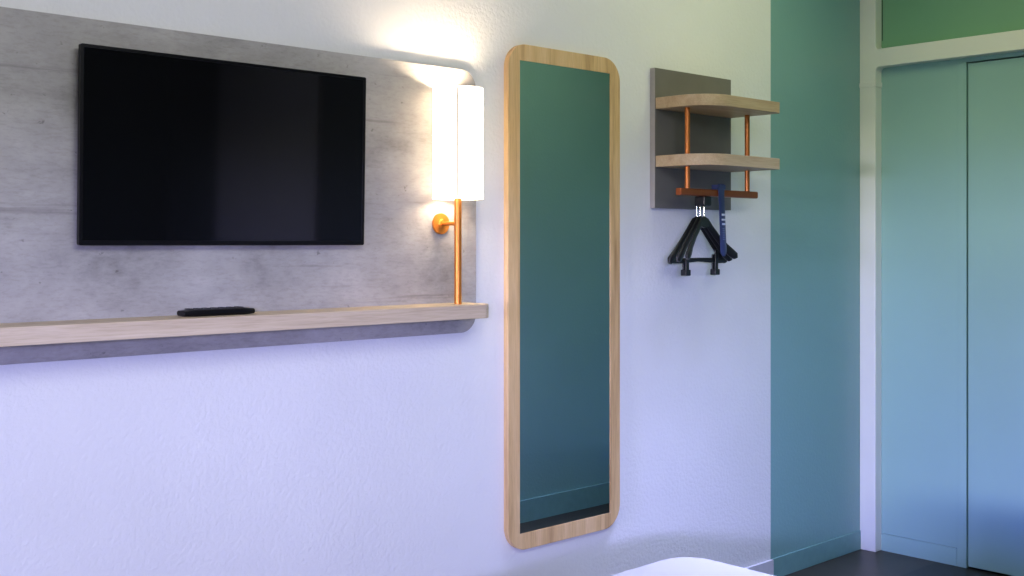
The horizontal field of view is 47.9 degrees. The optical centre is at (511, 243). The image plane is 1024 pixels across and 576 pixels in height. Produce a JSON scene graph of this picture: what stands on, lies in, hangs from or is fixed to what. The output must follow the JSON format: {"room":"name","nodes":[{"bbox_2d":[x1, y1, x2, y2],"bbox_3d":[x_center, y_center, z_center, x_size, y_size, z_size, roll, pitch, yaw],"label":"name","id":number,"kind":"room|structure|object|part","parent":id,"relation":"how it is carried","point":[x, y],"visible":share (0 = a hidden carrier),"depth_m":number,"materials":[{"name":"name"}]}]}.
{"room":"hotel room","nodes":[
{"label":"hotel room","id":0,"kind":"room"},
{"bbox_2d":[0,0,770,575],"bbox_3d":[-0.931,0.018,2.623,5.131,2.500,0.100,0,0,-43],"label":"wall","id":1,"kind":"structure","parent":0,"point":[382,456],"depth_m":3.20,"materials":[{"name":"white paint"}]},
{"bbox_2d":[0,7,475,364],"bbox_3d":[-0.862,-0.120,2.606,2.067,0.748,0.018,0,0,-43],"label":"wall panel","id":2,"kind":"object","parent":1,"relation":"attached to","point":[45,275],"visible":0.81,"depth_m":2.71,"materials":[{"name":"concrete"}]},
{"bbox_2d":[77,43,365,244],"bbox_3d":[-0.666,-0.214,2.751,0.754,0.436,0.028,0,1,-43],"label":"television","id":3,"kind":"object","parent":2,"relation":"attached to","point":[173,149],"visible":1,"depth_m":2.71,"materials":[{"name":"black glass"}]},
{"bbox_2d":[0,302,488,346],"bbox_3d":[-0.830,0.185,2.533,2.015,0.038,0.132,0,0,-43],"label":"wall ledge","id":4,"kind":"object","parent":2,"relation":"attached to","point":[87,330],"visible":1,"depth_m":2.62,"materials":[{"name":"brown wood"}]},
{"bbox_2d":[177,306,254,316],"bbox_3d":[-0.685,0.157,2.672,0.180,0.018,0.045,0,0,-43],"label":"remote control","id":5,"kind":"object","parent":4,"relation":"on","point":[236,310],"visible":1,"depth_m":2.65,"materials":[{"name":"black plastic"}]},
{"bbox_2d":[432,85,482,303],"bbox_3d":[-0.150,-0.129,3.162,0.140,0.591,0.145,0,0,-43],"label":"wall lamp","id":6,"kind":"object","parent":2,"relation":"attached to","point":[457,109],"visible":1,"depth_m":3.10,"materials":[{"name":"white fabric"}]},
{"bbox_3d":[-0.172,-0.055,3.184,0.012,0.011,0.068,0,0,-43],"label":"arm","id":7,"kind":"part","parent":6,"relation":"part of","materials":[{"name":"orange metal"}]},
{"bbox_3d":[-0.148,-0.273,3.159,0.138,0.303,0.138,0,0,-43],"label":"lamp shade","id":8,"kind":"part","parent":6,"relation":"part of","materials":[{"name":"white fabric"}]},
{"bbox_2d":[504,44,619,549],"bbox_3d":[0.163,0.160,3.565,0.495,1.508,0.020,0,0,-43],"label":"wall mirror","id":9,"kind":"object","parent":1,"relation":"attached to","point":[562,108],"visible":1,"depth_m":3.54,"materials":[{"name":"mirror"}]},
{"bbox_2d":[650,68,779,209],"bbox_3d":[0.700,-0.353,3.923,0.434,0.468,0.233,0,0,-43],"label":"coat rack","id":10,"kind":"object","parent":1,"relation":"attached to","point":[691,115],"visible":1,"depth_m":3.90,"materials":[{"name":"beige laminate"}]},
{"bbox_3d":[0.580,-0.313,3.807,0.018,0.272,0.018,0,0,-43],"label":"post","id":11,"kind":"part","parent":10,"relation":"part of","materials":[{"name":"orange metal"}]},
{"bbox_2d":[667,206,726,275],"bbox_3d":[0.629,-0.011,3.888,0.025,0.236,0.333,0,0,45],"label":"hanger","id":12,"kind":"object","parent":10,"relation":"hanging from","point":[716,258],"visible":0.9,"depth_m":3.87,"materials":[{"name":"black plastic"}]},
{"bbox_2d":[676,206,731,261],"bbox_3d":[0.641,-0.033,3.866,0.032,0.190,0.322,0,0,44],"label":"hanger","id":13,"kind":"object","parent":10,"relation":"hanging from","point":[680,255],"visible":0.75,"depth_m":3.83,"materials":[{"name":"black plastic"}]},
{"bbox_2d":[685,206,737,259],"bbox_3d":[0.656,-0.038,3.843,0.045,0.182,0.306,0,0,43],"label":"hanger","id":14,"kind":"object","parent":10,"relation":"hanging from","point":[704,222],"visible":0.98,"depth_m":3.85,"materials":[{"name":"black plastic"}]},
{"bbox_3d":[0.703,-0.171,3.922,0.432,0.024,0.024,0,0,-43],"label":"hanging rail","id":15,"kind":"part","parent":10,"relation":"part of","materials":[{"name":"orange metal"}]},
{"bbox_2d":[656,153,779,171],"bbox_3d":[0.705,-0.274,3.913,0.420,0.038,0.212,0,0,-43],"label":"shelf","id":16,"kind":"object","parent":10,"relation":"attached to","point":[665,162],"depth_m":3.82,"materials":[{"name":"brown wood"}]},
{"bbox_2d":[656,94,779,117],"bbox_3d":[0.705,-0.468,3.913,0.420,0.038,0.212,0,0,-43],"label":"shelf","id":17,"kind":"object","parent":10,"relation":"attached to","point":[668,105],"depth_m":3.84,"materials":[{"name":"brown wood"}]},
{"bbox_2d":[712,184,726,255],"bbox_3d":[0.703,-0.080,3.909,0.049,0.245,0.061,0,0,-43],"label":"shoehorn","id":18,"kind":"object","parent":10,"relation":"hanging from","point":[720,187],"visible":0.94,"depth_m":3.89,"materials":[{"name":"blue plastic"}]},
{"bbox_3d":[0.713,-0.080,3.895,0.044,0.245,0.026,0,0,-43],"label":"blade","id":19,"kind":"part","parent":18,"relation":"part of","materials":[{"name":"blue plastic"}]},
{"bbox_3d":[0.824,-0.313,4.036,0.018,0.272,0.018,0,0,-43],"label":"post","id":20,"kind":"part","parent":10,"relation":"part of","materials":[{"name":"orange metal"}]},
{"bbox_2d":[771,0,859,558],"bbox_3d":[1.229,0.018,4.649,0.791,2.500,0.100,0,0,-43],"label":"wall","id":21,"kind":"structure","parent":0,"point":[815,44],"depth_m":4.55,"materials":[{"name":"teal paint"}]},
{"bbox_2d":[746,530,860,575],"bbox_3d":[-0.622,1.228,2.836,5.672,0.079,0.012,0,0,-43],"label":"baseboard","id":22,"kind":"structure","parent":21,"relation":"attached to","point":[792,562],"depth_m":4.52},
{"bbox_2d":[785,549,1010,575],"bbox_3d":[0.486,1.318,1.690,5.922,0.100,3.400,0,0,-43],"label":"floor","id":23,"kind":"structure","parent":0,"point":[861,562],"depth_m":4.51,"materials":[{"name":"stone"}]},
{"bbox_3d":[0.668,0.793,1.895,1.407,0.950,2.022,0,0,-43],"label":"bed","id":24,"kind":"object","parent":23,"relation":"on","visible":0},
{"bbox_2d":[610,557,773,575],"bbox_3d":[0.522,0.889,2.050,1.407,0.106,1.657,0,0,-43],"label":"duvet","id":25,"kind":"object","parent":24,"relation":"on","point":[678,566],"visible":1,"depth_m":2.95,"materials":[{"name":"white fabric"}]},
{"bbox_2d":[881,0,1023,547],"bbox_3d":[1.944,-0.018,4.340,0.030,2.429,1.328,0,0,-43],"label":"wall","id":26,"kind":"structure","parent":0,"point":[919,101],"depth_m":4.63,"materials":[{"name":"teal paint"}]},
{"bbox_2d":[859,81,881,87],"bbox_3d":[1.485,-0.655,4.768,0.053,0.021,0.075,0,0,-43],"label":"trim","id":27,"kind":"structure","parent":26,"relation":"attached to","point":[875,83],"depth_m":4.75,"materials":[{"name":"white paint"}]},
{"bbox_2d":[882,0,882,40],"bbox_3d":[1.534,-1.034,4.762,0.011,0.395,0.003,0,0,-43],"label":"trim","id":28,"kind":"structure","parent":26,"relation":"attached to","point":[882,0],"depth_m":4.76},
{"bbox_2d":[860,0,1023,551],"bbox_3d":[1.915,0.018,4.313,0.051,2.500,1.328,0,0,-43],"label":"trim","id":29,"kind":"structure","parent":26,"relation":"attached to","point":[873,58],"depth_m":4.75,"materials":[{"name":"white paint"}]},
{"bbox_2d":[957,62,968,567],"bbox_3d":[1.772,0.280,4.520,0.034,1.976,0.038,0,0,-43],"label":"trim","id":30,"kind":"structure","parent":26,"relation":"attached to","point":[962,68],"depth_m":4.50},
{"bbox_2d":[968,57,1023,575],"bbox_3d":[2.090,0.279,4.182,0.026,1.962,0.878,0,0,-43],"label":"door","id":31,"kind":"structure","parent":26,"relation":"in","point":[996,87],"depth_m":4.42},
{"bbox_3d":[1.965,0.018,4.360,0.032,2.500,1.328,0,0,-43],"label":"wall","id":32,"kind":"structure","parent":0,"visible":0},
{"bbox_2d":[881,533,956,565],"bbox_3d":[1.624,1.233,4.680,0.032,0.070,0.394,0,0,-43],"label":"baseboard","id":33,"kind":"structure","parent":32,"relation":"attached to","point":[889,543],"depth_m":4.64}
]}

